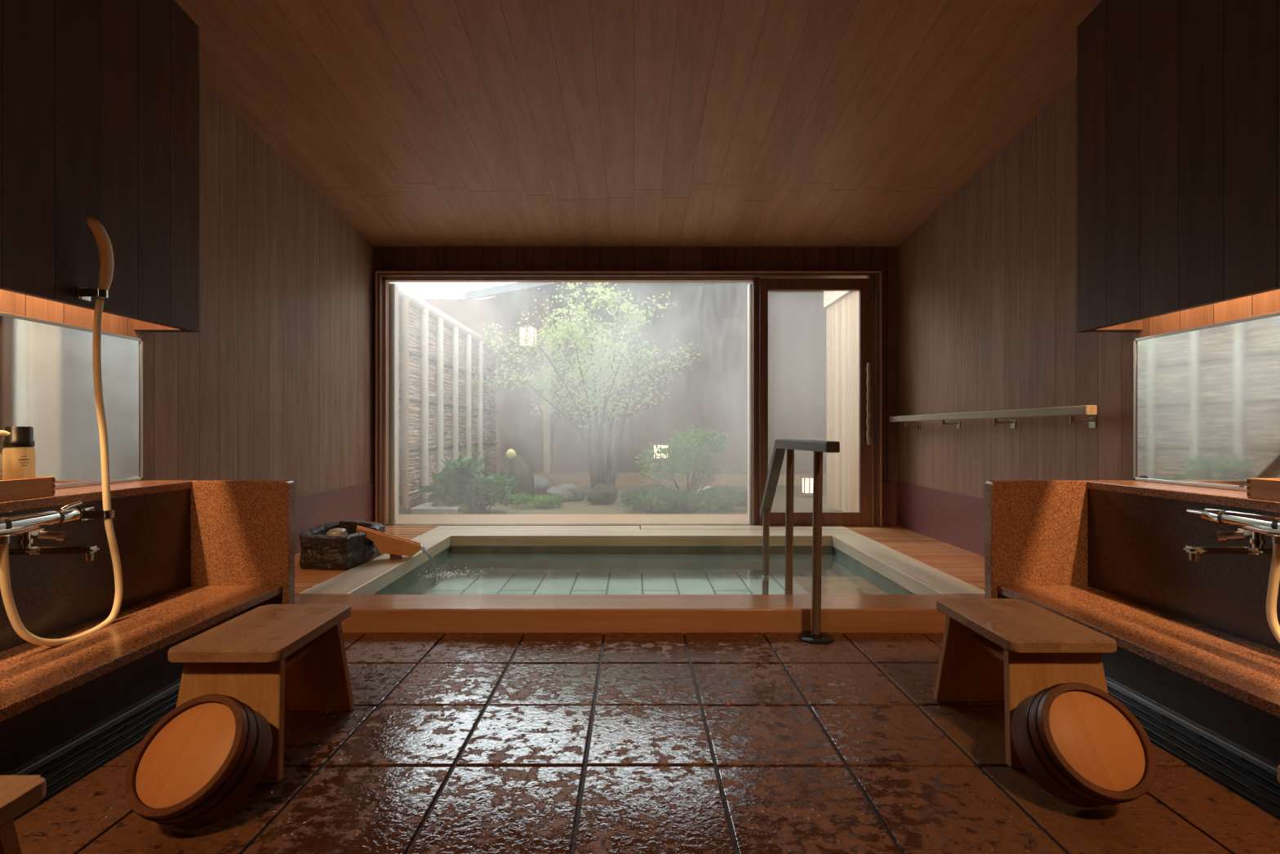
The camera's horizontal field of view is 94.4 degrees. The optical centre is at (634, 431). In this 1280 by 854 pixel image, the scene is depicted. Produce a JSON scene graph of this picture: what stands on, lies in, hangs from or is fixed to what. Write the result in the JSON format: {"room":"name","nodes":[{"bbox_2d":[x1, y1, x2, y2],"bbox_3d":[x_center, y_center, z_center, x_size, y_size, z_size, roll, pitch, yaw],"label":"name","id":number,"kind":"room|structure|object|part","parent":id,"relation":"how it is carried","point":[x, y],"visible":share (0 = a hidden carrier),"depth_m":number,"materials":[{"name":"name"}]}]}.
{"room":"spa","nodes":[
{"label":"spa","id":0,"kind":"room"},
{"bbox_2d":[0,0,199,332],"bbox_3d":[-1.865,-1.228,0.600,0.210,1.657,3.600,0,0,0],"label":"wall","id":1,"kind":"structure","parent":0,"point":[100,99],"depth_m":1.96,"materials":[{"name":"brown wood"}]},
{"bbox_2d":[76,285,108,301],"bbox_3d":[-1.722,-0.439,1.893,0.076,0.040,0.044,0,0,0],"label":"hook","id":2,"kind":"object","parent":1,"relation":"attached to","point":[82,293],"visible":1,"depth_m":1.87,"materials":[{"name":"silver metal"}]},
{"bbox_2d":[0,77,374,497],"bbox_3d":[-2.030,-0.328,1.310,0.120,3.696,6.620,0,0,0],"label":"wall","id":3,"kind":"structure","parent":0,"point":[276,380],"depth_m":3.12,"materials":[{"name":"brown wood"}]},
{"bbox_2d":[0,311,142,488],"bbox_3d":[-1.956,-0.087,1.548,0.027,0.560,1.595,0,0,0],"label":"wall mirror","id":4,"kind":"object","parent":3,"relation":"attached to","point":[46,380],"visible":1,"depth_m":2.05,"materials":[{"name":"silver metal"}]},
{"bbox_2d":[294,481,375,555],"bbox_3d":[-1.964,0.591,3.435,0.012,0.418,2.130,0,0,0],"label":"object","id":5,"kind":"structure","parent":3,"relation":"attached to","point":[357,502],"depth_m":3.87,"materials":[{"name":"stone"}]},
{"bbox_2d":[374,246,897,528],"bbox_3d":[0.015,0.030,4.560,3.970,2.980,0.120,0,0,0],"label":"wall","id":6,"kind":"structure","parent":0,"point":[883,259],"depth_m":4.50,"materials":[{"name":"brown wood"}]},
{"bbox_2d":[375,271,881,526],"bbox_3d":[-0.043,-0.242,4.545,3.793,1.915,0.230,0,0,0],"label":"window","id":7,"kind":"structure","parent":6,"relation":"in","point":[386,293],"depth_m":4.50,"materials":[{"name":"brown wood"}]},
{"bbox_2d":[759,278,872,525],"bbox_3d":[1.367,-0.220,4.454,0.845,1.860,0.092,0,0,0],"label":"door","id":8,"kind":"structure","parent":7,"relation":"attached to","point":[864,517],"depth_m":4.46,"materials":[{"name":"brown wood"}]},
{"bbox_3d":[1.748,-0.205,4.425,0.034,0.615,0.034,0,0,0],"label":"handle","id":9,"kind":"part","parent":8,"relation":"part of","materials":[{"name":"black metal"}]},
{"bbox_2d":[433,525,848,528],"bbox_3d":[0.048,0.744,4.386,3.029,0.072,0.167,0,0,0],"label":"window sill","id":10,"kind":"structure","parent":6,"relation":"attached to","point":[439,526],"depth_m":4.37,"materials":[{"name":"beige wood"}]},
{"bbox_2d":[881,481,897,524],"bbox_3d":[1.922,0.546,4.494,0.132,0.328,0.012,0,0,0],"label":"baseboard","id":11,"kind":"structure","parent":6,"relation":"attached to","point":[889,489],"depth_m":4.49,"materials":[{"name":"wood"}]},
{"bbox_2d":[174,0,1102,246],"bbox_3d":[0.015,-1.813,1.250,4.210,0.853,6.740,0,0,0],"label":"ceiling","id":12,"kind":"structure","parent":0,"point":[420,122],"depth_m":2.86,"materials":[{"name":"brown wood"}]},
{"bbox_2d":[13,632,1279,853],"bbox_3d":[0.015,1.159,1.294,4.170,0.721,6.653,0,0,0],"label":"floor","id":13,"kind":"structure","parent":0,"point":[449,743],"depth_m":1.39,"materials":[{"name":"brown tile"}]},
{"bbox_2d":[0,774,45,853],"bbox_3d":[-0.974,0.650,0.679,0.264,0.300,0.370,0,0,0],"label":"stool","id":14,"kind":"object","parent":13,"relation":"on","point":[19,793],"visible":1,"depth_m":0.82,"materials":[{"name":"brown wood"}]},
{"bbox_3d":[-0.974,0.664,0.832,0.264,0.272,0.064,0,0,0],"label":"leg","id":15,"kind":"part","parent":14,"relation":"part of","materials":[{"name":"brown wood"}]},
{"bbox_3d":[-0.974,0.513,0.679,0.260,0.027,0.368,0,0,0],"label":"seat","id":16,"kind":"part","parent":14,"relation":"part of","materials":[{"name":"brown wood"}]},
{"bbox_2d":[11,681,180,821],"bbox_3d":[-1.372,0.827,0.405,0.176,0.046,3.810,0,0,0],"label":"drain grate","id":17,"kind":"object","parent":13,"relation":"on","point":[71,762],"visible":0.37,"depth_m":1.52,"materials":[{"name":"grey metal"}]},
{"bbox_2d":[0,480,295,774],"bbox_3d":[-1.660,0.527,0.383,0.614,0.666,3.966,0,0,0],"label":"countertop","id":18,"kind":"structure","parent":13,"relation":"on","point":[196,556],"depth_m":1.89,"materials":[{"name":"brown stone"}]},
{"bbox_2d":[0,476,55,501],"bbox_3d":[-1.800,0.165,1.603,0.111,0.058,0.366,0,0,0],"label":"wooden tray","id":19,"kind":"object","parent":18,"relation":"on","point":[37,486],"visible":0.88,"depth_m":1.71,"materials":[{"name":"brown wood"}]},
{"bbox_2d":[0,430,10,480],"bbox_3d":[-1.798,0.089,1.641,0.076,0.196,0.074,0,0,0],"label":"pump bottle","id":20,"kind":"object","parent":19,"relation":"in","point":[2,433],"visible":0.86,"depth_m":1.66,"materials":[{"name":"beige plastic"}]},
{"bbox_2d":[2,426,35,479],"bbox_3d":[-1.800,0.086,1.735,0.068,0.202,0.068,0,0,0],"label":"bottle","id":21,"kind":"object","parent":19,"relation":"in","point":[19,456],"visible":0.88,"depth_m":1.71,"materials":[{"name":"beige"}]},
{"bbox_2d":[0,217,123,646],"bbox_3d":[-1.601,-0.026,1.635,0.268,1.280,0.569,0,0,0],"label":"shower mixer","id":22,"kind":"object","parent":18,"relation":"attached to","point":[24,526],"visible":0.98,"depth_m":1.71,"materials":[{"name":"silver metal"}]},
{"bbox_3d":[-1.578,0.322,1.606,0.221,0.017,0.034,0,0,-6],"label":"spout","id":23,"kind":"part","parent":22,"relation":"part of","materials":[{"name":"silver metal"}]},
{"bbox_3d":[-1.643,0.245,1.716,0.040,0.040,0.052,0,0,0],"label":"temperature knob","id":24,"kind":"part","parent":22,"relation":"part of","materials":[{"name":"silver metal"}]},
{"bbox_3d":[-1.643,0.220,1.729,0.016,0.029,0.064,0,0,0],"label":"lever","id":25,"kind":"part","parent":22,"relation":"part of","materials":[{"name":"silver metal"}]},
{"bbox_3d":[-1.851,0.542,0.360,0.232,0.636,3.920,0,0,0],"label":"panel","id":26,"kind":"part","parent":18,"relation":"part of","materials":[{"name":"brown stone"}]},
{"bbox_2d":[80,506,114,520],"bbox_3d":[-1.689,0.261,1.873,0.084,0.040,0.044,0,0,0],"label":"hook","id":27,"kind":"object","parent":18,"relation":"attached to","point":[86,513],"visible":0.98,"depth_m":1.85,"materials":[{"name":"silver metal"}]},
{"bbox_3d":[-1.660,0.497,2.343,0.614,0.606,0.046,0,0,0],"label":"panel","id":28,"kind":"part","parent":18,"relation":"part of","materials":[{"name":"brown stone"}]},
{"bbox_2d":[124,693,272,829],"bbox_3d":[-0.897,0.680,1.230,0.234,0.236,0.230,0,0,11],"label":"wooden bucket","id":29,"kind":"object","parent":13,"relation":"on","point":[202,759],"visible":1,"depth_m":1.19,"materials":[{"name":"brown wood"}]},
{"bbox_3d":[-0.902,0.652,1.202,0.194,0.194,0.012,0,-43,10],"label":"board","id":30,"kind":"part","parent":29,"relation":"part of","materials":[{"name":"brown wood"}]},
{"bbox_2d":[167,604,354,782],"bbox_3d":[-0.942,0.650,1.533,0.264,0.300,0.370,0,0,0],"label":"stool","id":31,"kind":"object","parent":13,"relation":"on","point":[273,659],"visible":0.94,"depth_m":1.45,"materials":[{"name":"brown wood"}]},
{"bbox_3d":[-0.942,0.664,1.380,0.264,0.272,0.064,0,0,0],"label":"leg","id":32,"kind":"part","parent":31,"relation":"part of","materials":[{"name":"brown wood"}]},
{"bbox_3d":[-0.942,0.513,1.533,0.260,0.027,0.368,0,0,0],"label":"seat","id":33,"kind":"part","parent":31,"relation":"part of","materials":[{"name":"brown wood"}]},
{"bbox_3d":[-0.942,0.664,1.686,0.264,0.272,0.064,0,0,0],"label":"leg","id":34,"kind":"part","parent":31,"relation":"part of","materials":[{"name":"brown wood"}]},
{"bbox_2d":[294,524,439,594],"bbox_3d":[-1.714,0.741,3.550,0.489,0.059,1.889,0,0,0],"label":"wooden decking","id":35,"kind":"object","parent":13,"relation":"on","point":[304,579],"visible":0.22,"depth_m":3.04,"materials":[{"name":"brown wood"}]},
{"bbox_2d":[298,520,385,569],"bbox_3d":[-1.638,0.623,3.327,0.397,0.172,0.607,0,0,0],"label":"stone basin","id":36,"kind":"object","parent":35,"relation":"on","point":[319,551],"visible":0.86,"depth_m":3.06,"materials":[{"name":"black stone"}]},
{"bbox_2d":[325,528,347,535],"bbox_3d":[-1.626,0.563,3.240,0.114,0.070,0.092,0,0,0],"label":"pebble","id":37,"kind":"object","parent":36,"relation":"in","point":[335,531],"visible":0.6,"depth_m":3.21,"materials":[{"name":"beige stone"}]},
{"bbox_2d":[294,528,985,633],"bbox_3d":[0.015,0.857,3.334,3.962,0.296,1.932,0,0,0],"label":"bath","id":38,"kind":"object","parent":13,"relation":"in","point":[540,580],"visible":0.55,"depth_m":3.19,"materials":[{"name":"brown wood"}]},
{"bbox_2d":[356,524,421,559],"bbox_3d":[-1.363,0.614,3.300,0.330,0.191,0.088,0,0,-23],"label":"spout","id":39,"kind":"object","parent":38,"relation":"on","point":[397,547],"visible":0.98,"depth_m":3.27,"materials":[{"name":"orange wood"}]},
{"bbox_2d":[373,546,914,594],"bbox_3d":[0.048,0.894,3.333,2.715,0.222,1.533,0,0,0],"label":"basin","id":40,"kind":"object","parent":38,"relation":"in","point":[517,570],"depth_m":3.96,"materials":[{"name":"tile"}]},
{"bbox_2d":[760,438,839,644],"bbox_3d":[0.701,0.500,2.684,0.132,0.929,1.132,0,0,0],"label":"handrail","id":41,"kind":"object","parent":38,"relation":"on","point":[815,636],"visible":0.94,"depth_m":2.62,"materials":[{"name":"metal"}]},
{"bbox_3d":[0.707,0.677,3.190,0.042,0.575,0.035,0,0,0],"label":"post","id":42,"kind":"part","parent":41,"relation":"part of","materials":[{"name":"brown metal"}]},
{"bbox_3d":[0.705,0.520,2.700,0.046,0.890,0.035,0,0,0],"label":"post","id":43,"kind":"part","parent":41,"relation":"part of","materials":[{"name":"brown metal"}]},
{"bbox_3d":[0.706,0.438,2.290,0.044,0.725,0.035,0,0,0],"label":"post","id":44,"kind":"part","parent":41,"relation":"part of","materials":[{"name":"brown metal"}]},
{"bbox_2d":[843,524,985,591],"bbox_3d":[1.776,0.741,3.550,0.424,0.059,1.889,0,0,0],"label":"wooden decking","id":45,"kind":"object","parent":38,"relation":"on","point":[968,566],"visible":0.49,"depth_m":3.51,"materials":[{"name":"brown wood"}]},
{"bbox_3d":[0.048,0.826,3.318,2.603,0.002,1.452,0,0,0],"label":"water","id":46,"kind":"object","parent":38,"relation":"in","visible":0},
{"bbox_2d":[420,544,439,576],"bbox_3d":[-1.169,0.736,3.379,0.116,0.189,0.049,0,0,-20],"label":"water stream","id":47,"kind":"object","parent":46,"relation":"on","point":[420,544],"visible":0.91,"depth_m":3.38,"materials":[{"name":"clear liquid"}]},
{"bbox_2d":[418,565,493,582],"bbox_3d":[-1.058,0.815,3.427,0.533,0.026,0.383,0,0,0],"label":"water splash","id":48,"kind":"object","parent":46,"relation":"on","point":[448,575],"visible":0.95,"depth_m":3.38,"materials":[{"name":"white liquid"}]},
{"bbox_2d":[933,598,1116,768],"bbox_3d":[1.026,0.650,1.592,0.264,0.300,0.370,0,0,0],"label":"stool","id":49,"kind":"object","parent":13,"relation":"on","point":[1010,651],"visible":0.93,"depth_m":1.53,"materials":[{"name":"brown wood"}]},
{"bbox_3d":[1.026,0.664,1.745,0.264,0.272,0.064,0,0,0],"label":"leg","id":50,"kind":"part","parent":49,"relation":"part of","materials":[{"name":"brown wood"}]},
{"bbox_3d":[1.026,0.513,1.592,0.260,0.027,0.368,0,0,0],"label":"seat","id":51,"kind":"part","parent":49,"relation":"part of","materials":[{"name":"brown wood"}]},
{"bbox_3d":[1.026,0.664,1.439,0.264,0.272,0.064,0,0,0],"label":"leg","id":52,"kind":"part","parent":49,"relation":"part of","materials":[{"name":"brown wood"}]},
{"bbox_2d":[1010,682,1155,807],"bbox_3d":[0.963,0.675,1.282,0.229,0.246,0.226,0,0,-2],"label":"wooden bucket","id":53,"kind":"object","parent":13,"relation":"on","point":[1078,742],"visible":1,"depth_m":1.24,"materials":[{"name":"brown wood"}]},
{"bbox_3d":[0.965,0.646,1.246,0.189,0.189,0.012,0,-37,-2],"label":"board","id":54,"kind":"part","parent":53,"relation":"part of","materials":[{"name":"brown wood"}]},
{"bbox_2d":[984,480,1279,768],"bbox_3d":[1.697,0.527,0.383,0.600,0.666,3.966,0,0,0],"label":"countertop","id":55,"kind":"structure","parent":13,"relation":"on","point":[1196,641],"depth_m":1.91,"materials":[{"name":"brown stone"}]},
{"bbox_3d":[1.697,0.497,2.343,0.600,0.606,0.046,0,0,0],"label":"panel","id":56,"kind":"part","parent":55,"relation":"part of","materials":[{"name":"brown stone"}]},
{"bbox_3d":[1.885,0.542,0.360,0.224,0.636,3.920,0,0,0],"label":"panel","id":57,"kind":"part","parent":55,"relation":"part of","materials":[{"name":"brown stone"}]},
{"bbox_2d":[1183,507,1279,643],"bbox_3d":[1.639,0.386,1.567,0.268,0.374,0.466,0,0,0],"label":"shower mixer","id":58,"kind":"object","parent":55,"relation":"on","point":[1256,526],"visible":1,"depth_m":1.59,"materials":[{"name":"silver metal"}]},
{"bbox_3d":[1.681,0.241,1.768,0.014,0.014,0.065,0,0,0],"label":"lever","id":59,"kind":"part","parent":58,"relation":"part of","materials":[{"name":"silver metal"}]},
{"bbox_3d":[1.681,0.245,1.716,0.040,0.040,0.052,0,0,0],"label":"temperature knob","id":60,"kind":"part","parent":58,"relation":"part of","materials":[{"name":"silver metal"}]},
{"bbox_3d":[1.616,0.322,1.606,0.221,0.017,0.034,0,0,6],"label":"spout","id":61,"kind":"part","parent":58,"relation":"part of","materials":[{"name":"silver metal"}]},
{"bbox_2d":[1246,478,1279,501],"bbox_3d":[1.838,0.165,1.573,0.111,0.058,0.306,0,0,0],"label":"wooden tray","id":62,"kind":"object","parent":55,"relation":"on","point":[1268,489],"visible":1,"depth_m":1.68,"materials":[{"name":"brown wood"}]},
{"bbox_2d":[1105,678,1279,820],"bbox_3d":[1.437,0.827,0.405,0.196,0.046,3.810,0,0,0],"label":"drain grate","id":63,"kind":"object","parent":13,"relation":"on","point":[1248,776],"visible":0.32,"depth_m":1.49,"materials":[{"name":"grey metal"}]},
{"bbox_2d":[1277,764,1279,782],"bbox_3d":[1.090,0.650,0.713,0.264,0.300,0.370,0,0,0],"label":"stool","id":64,"kind":"object","parent":13,"relation":"on","point":[1278,766],"visible":1,"depth_m":0.89,"materials":[{"name":"brown wood"}]},
{"bbox_2d":[897,76,1279,497],"bbox_3d":[2.060,-0.328,1.310,0.120,3.696,6.620,0,0,0],"label":"wall","id":65,"kind":"structure","parent":0,"point":[987,283],"depth_m":3.15,"materials":[{"name":"brown wood"}]},
{"bbox_2d":[897,481,984,556],"bbox_3d":[1.994,0.591,3.435,0.012,0.418,2.130,0,0,0],"label":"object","id":66,"kind":"structure","parent":65,"relation":"attached to","point":[955,519],"depth_m":3.82,"materials":[{"name":"stone"}]},
{"bbox_2d":[888,404,1097,429],"bbox_3d":[1.943,-0.062,3.433,0.114,0.095,1.915,0,0,0],"label":"wall handrail","id":67,"kind":"object","parent":65,"relation":"attached to","point":[1083,410],"visible":1,"depth_m":3.02,"materials":[{"name":"silver metal"}]},
{"bbox_2d":[1133,311,1279,491],"bbox_3d":[1.986,-0.087,1.548,0.027,0.560,1.595,0,0,0],"label":"wall mirror","id":68,"kind":"object","parent":65,"relation":"attached to","point":[1206,397],"visible":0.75,"depth_m":2.04,"materials":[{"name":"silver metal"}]},
{"bbox_2d":[1076,0,1279,332],"bbox_3d":[1.895,-1.228,0.600,0.210,1.657,3.600,0,0,0],"label":"wall","id":69,"kind":"structure","parent":0,"point":[1178,101],"depth_m":1.96,"materials":[{"name":"brown wood"}]},
{"label":"outside","id":70,"kind":"structure","parent":0,"visible":0},
{"bbox_2d":[466,485,844,514],"bbox_3d":[0.500,0.950,9.310,13.000,0.300,9.380,0,0,0],"label":"ground","id":71,"kind":"structure","parent":70,"point":[802,503],"depth_m":6.11,"materials":[{"name":"grey gravel"}]},
{"bbox_2d":[410,502,466,514],"bbox_3d":[-1.835,0.750,5.635,0.430,0.100,0.430,0,0,0],"label":"stone slab","id":72,"kind":"object","parent":71,"relation":"on","point":[426,508],"visible":0.52,"depth_m":5.42,"materials":[{"name":"grey stone"}]},
{"bbox_2d":[388,282,500,515],"bbox_3d":[-2.129,-0.260,6.915,0.140,2.120,4.570,0,0,0],"label":"bamboo fence","id":73,"kind":"object","parent":71,"relation":"on","point":[442,414],"visible":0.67,"depth_m":6.37,"materials":[{"name":"brown plant"}]},
{"bbox_3d":[-2.128,-0.750,6.920,0.029,0.030,4.560,0,0,0],"label":"cross rail","id":74,"kind":"part","parent":73,"relation":"part of","materials":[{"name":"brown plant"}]},
{"bbox_3d":[-2.128,-0.300,6.920,0.029,0.030,4.560,0,0,0],"label":"cross rail","id":75,"kind":"part","parent":73,"relation":"part of","materials":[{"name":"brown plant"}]},
{"bbox_3d":[-2.128,0.180,6.920,0.029,0.030,4.560,0,0,0],"label":"cross rail","id":76,"kind":"part","parent":73,"relation":"part of","materials":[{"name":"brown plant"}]},
{"bbox_2d":[414,453,519,514],"bbox_3d":[-1.559,0.533,5.718,0.821,0.668,0.839,0,0,36],"label":"plant","id":77,"kind":"object","parent":71,"relation":"on","point":[463,484],"visible":0.97,"depth_m":5.63,"materials":[{"name":"green plant"}]},
{"bbox_2d":[499,454,533,504],"bbox_3d":[-1.311,0.527,6.552,0.416,0.545,0.316,0,0,0],"label":"rock","id":78,"kind":"object","parent":71,"relation":"on","point":[517,467],"visible":0.64,"depth_m":6.45,"materials":[{"name":"stone"}]},
{"bbox_2d":[506,448,515,459],"bbox_3d":[-1.356,0.255,6.521,0.108,0.123,0.108,0,0,0],"label":"garden lamp","id":79,"kind":"object","parent":78,"relation":"on","point":[510,454],"visible":1,"depth_m":6.48,"materials":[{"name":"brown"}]},
{"bbox_2d":[507,492,568,509],"bbox_3d":[-1.010,0.724,6.177,0.644,0.186,0.422,0,0,0],"label":"ground cover","id":80,"kind":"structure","parent":71,"relation":"on","point":[544,499],"depth_m":6.13,"materials":[{"name":"green plant"}]},
{"bbox_2d":[533,475,555,497],"bbox_3d":[-1.292,0.668,7.389,0.635,0.263,0.491,0,0,0],"label":"rock","id":81,"kind":"object","parent":71,"relation":"on","point":[541,482],"visible":0.24,"depth_m":7.24,"materials":[{"name":"stone"}]},
{"bbox_2d":[545,483,587,502],"bbox_3d":[-0.791,0.705,6.899,0.487,0.190,0.376,0,0,0],"label":"rock","id":82,"kind":"object","parent":71,"relation":"on","point":[574,493],"visible":0.77,"depth_m":6.78,"materials":[{"name":"stone"}]},
{"bbox_2d":[395,514,749,523],"bbox_3d":[0.200,0.770,4.965,5.600,0.060,0.670,0,0,0],"label":"window sill","id":83,"kind":"object","parent":71,"relation":"on","point":[402,518],"visible":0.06,"depth_m":4.97,"materials":[{"name":"beige wood"}]},
{"bbox_2d":[823,290,858,511],"bbox_3d":[1.995,-0.355,5.340,0.130,2.210,1.420,0,0,0],"label":"exterior wall","id":84,"kind":"structure","parent":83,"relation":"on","point":[842,307],"depth_m":5.55,"materials":[{"name":"beige wood"}]},
{"bbox_2d":[471,282,702,504],"bbox_3d":[-0.487,-0.469,6.527,2.439,2.539,1.472,0,0,-32],"label":"tree","id":85,"kind":"object","parent":71,"relation":"on","point":[601,492],"visible":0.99,"depth_m":6.50,"materials":[{"name":"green plant"}]},
{"bbox_3d":[-0.989,-0.153,6.540,1.296,1.823,0.401,0,0,-18],"label":"stem","id":86,"kind":"part","parent":85,"relation":"part of","materials":[{"name":"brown plant"}]},
{"bbox_3d":[-0.895,-0.234,6.507,1.042,1.976,0.416,0,0,-10],"label":"stem","id":87,"kind":"part","parent":85,"relation":"part of","materials":[{"name":"brown plant"}]},
{"bbox_3d":[-0.694,0.013,6.552,0.854,1.489,0.521,0,0,-14],"label":"stem","id":88,"kind":"part","parent":85,"relation":"part of","materials":[{"name":"brown plant"}]},
{"bbox_3d":[-0.672,-0.113,6.721,1.043,1.738,0.476,0,0,0],"label":"stem","id":89,"kind":"part","parent":85,"relation":"part of","materials":[{"name":"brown plant"}]},
{"bbox_3d":[-0.675,-0.372,6.644,0.690,2.255,0.547,0,0,-22],"label":"stem","id":90,"kind":"part","parent":85,"relation":"part of","materials":[{"name":"brown plant"}]},
{"bbox_3d":[-0.555,-0.325,6.250,0.502,2.158,0.667,0,0,0],"label":"stem","id":91,"kind":"part","parent":85,"relation":"part of","materials":[{"name":"brown plant"}]},
{"bbox_3d":[-0.479,-0.395,6.841,0.615,2.296,0.528,0,0,12],"label":"stem","id":92,"kind":"part","parent":85,"relation":"part of","materials":[{"name":"brown plant"}]},
{"bbox_3d":[-0.423,-0.439,6.342,0.531,2.387,0.660,0,0,10],"label":"stem","id":93,"kind":"part","parent":85,"relation":"part of","materials":[{"name":"brown plant"}]},
{"bbox_3d":[-0.371,-0.311,6.923,0.586,2.128,0.622,0,0,-22],"label":"stem","id":94,"kind":"part","parent":85,"relation":"part of","materials":[{"name":"brown plant"}]},
{"bbox_3d":[-0.281,-0.105,6.358,0.498,1.721,0.707,0,0,16],"label":"stem","id":95,"kind":"part","parent":85,"relation":"part of","materials":[{"name":"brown plant"}]},
{"bbox_3d":[-0.275,-0.438,6.303,0.498,2.384,0.534,0,0,0],"label":"stem","id":96,"kind":"part","parent":85,"relation":"part of","materials":[{"name":"brown plant"}]},
{"bbox_3d":[-0.034,-0.234,6.602,0.568,1.976,0.695,0,0,15],"label":"stem","id":97,"kind":"part","parent":85,"relation":"part of","materials":[{"name":"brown plant"}]},
{"bbox_3d":[-0.051,-0.338,6.537,0.748,2.180,0.507,0,0,-11],"label":"stem","id":98,"kind":"part","parent":85,"relation":"part of","materials":[{"name":"brown plant"}]},
{"bbox_3d":[0.110,-0.100,6.790,1.047,1.715,0.386,0,0,-9],"label":"stem","id":99,"kind":"part","parent":85,"relation":"part of","materials":[{"name":"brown plant"}]},
{"bbox_2d":[422,282,826,485],"bbox_3d":[0.500,-1.050,8.315,11.000,3.700,7.370,0,0,0],"label":"wall","id":100,"kind":"structure","parent":71,"relation":"on","point":[713,394],"depth_m":9.30,"materials":[{"name":"grey paint"}]},
{"bbox_2d":[518,293,537,348],"bbox_3d":[-1.505,-1.566,8.400,0.232,0.767,0.232,0,0,0],"label":"hanging lantern","id":101,"kind":"object","parent":100,"relation":"hanging from","point":[522,331],"visible":0.79,"depth_m":8.30,"materials":[{"name":"white paper"}]},
{"bbox_3d":[-1.505,-1.328,8.400,0.200,0.270,0.200,0,0,0],"label":"lamp shade","id":102,"kind":"part","parent":101,"relation":"part of","materials":[{"name":"white paper"}]},
{"bbox_3d":[-1.351,-0.650,9.220,0.110,2.900,0.140,0,0,0],"label":"post","id":103,"kind":"part","parent":100,"relation":"part of","materials":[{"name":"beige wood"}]},
{"bbox_3d":[-0.291,-0.650,9.220,0.110,2.900,0.140,0,0,0],"label":"post","id":104,"kind":"part","parent":100,"relation":"part of","materials":[{"name":"beige wood"}]},
{"bbox_2d":[620,487,641,502],"bbox_3d":[0.021,0.716,6.752,0.361,0.169,0.316,0,0,0],"label":"rock","id":105,"kind":"object","parent":71,"relation":"on","point":[628,490],"visible":0.32,"depth_m":6.67,"materials":[{"name":"stone"}]},
{"bbox_2d":[637,483,666,506],"bbox_3d":[0.199,0.681,6.349,0.364,0.238,0.265,0,0,-10],"label":"rock","id":106,"kind":"object","parent":71,"relation":"on","point":[651,485],"visible":0.11,"depth_m":6.33,"materials":[{"name":"stone"}]},
{"bbox_2d":[652,443,669,459],"bbox_3d":[0.367,0.280,8.300,0.232,0.220,0.232,0,0,0],"label":"garden lamp","id":107,"kind":"object","parent":71,"relation":"on","point":[660,445],"visible":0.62,"depth_m":8.20,"materials":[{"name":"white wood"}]},
{"bbox_3d":[0.367,0.280,8.300,0.200,0.200,0.200,0,0,0],"label":"lamp shade","id":108,"kind":"part","parent":107,"relation":"part of","materials":[{"name":"white paper"}]},
{"bbox_2d":[617,484,746,512],"bbox_3d":[0.473,0.686,5.908,1.301,0.300,0.580,0,0,0],"label":"shrub","id":109,"kind":"object","parent":71,"relation":"on","point":[659,499],"visible":1,"depth_m":5.85,"materials":[{"name":"green plant"}]},
{"bbox_2d":[633,423,730,506],"bbox_3d":[0.518,0.363,6.272,1.015,0.888,0.608,0,0,-36],"label":"round bush","id":110,"kind":"object","parent":71,"relation":"on","point":[690,464],"visible":0.97,"depth_m":6.26,"materials":[{"name":"green plant"}]},
{"bbox_2d":[697,485,711,493],"bbox_3d":[0.877,0.727,7.298,0.189,0.146,0.154,0,0,0],"label":"rock","id":111,"kind":"object","parent":71,"relation":"on","point":[706,486],"visible":0.2,"depth_m":7.26,"materials":[{"name":"stone"}]},
{"bbox_2d":[706,485,747,506],"bbox_3d":[1.026,0.700,6.497,0.581,0.201,0.485,0,0,0],"label":"rock","id":112,"kind":"object","parent":71,"relation":"on","point":[735,488],"visible":0.21,"depth_m":6.35,"materials":[{"name":"stone"}]},
{"bbox_2d":[800,475,813,494],"bbox_3d":[2.109,0.652,7.200,0.142,0.220,0.142,0,0,0],"label":"garden lamp","id":113,"kind":"object","parent":71,"relation":"on","point":[806,482],"visible":0.84,"depth_m":7.15,"materials":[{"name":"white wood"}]}
]}

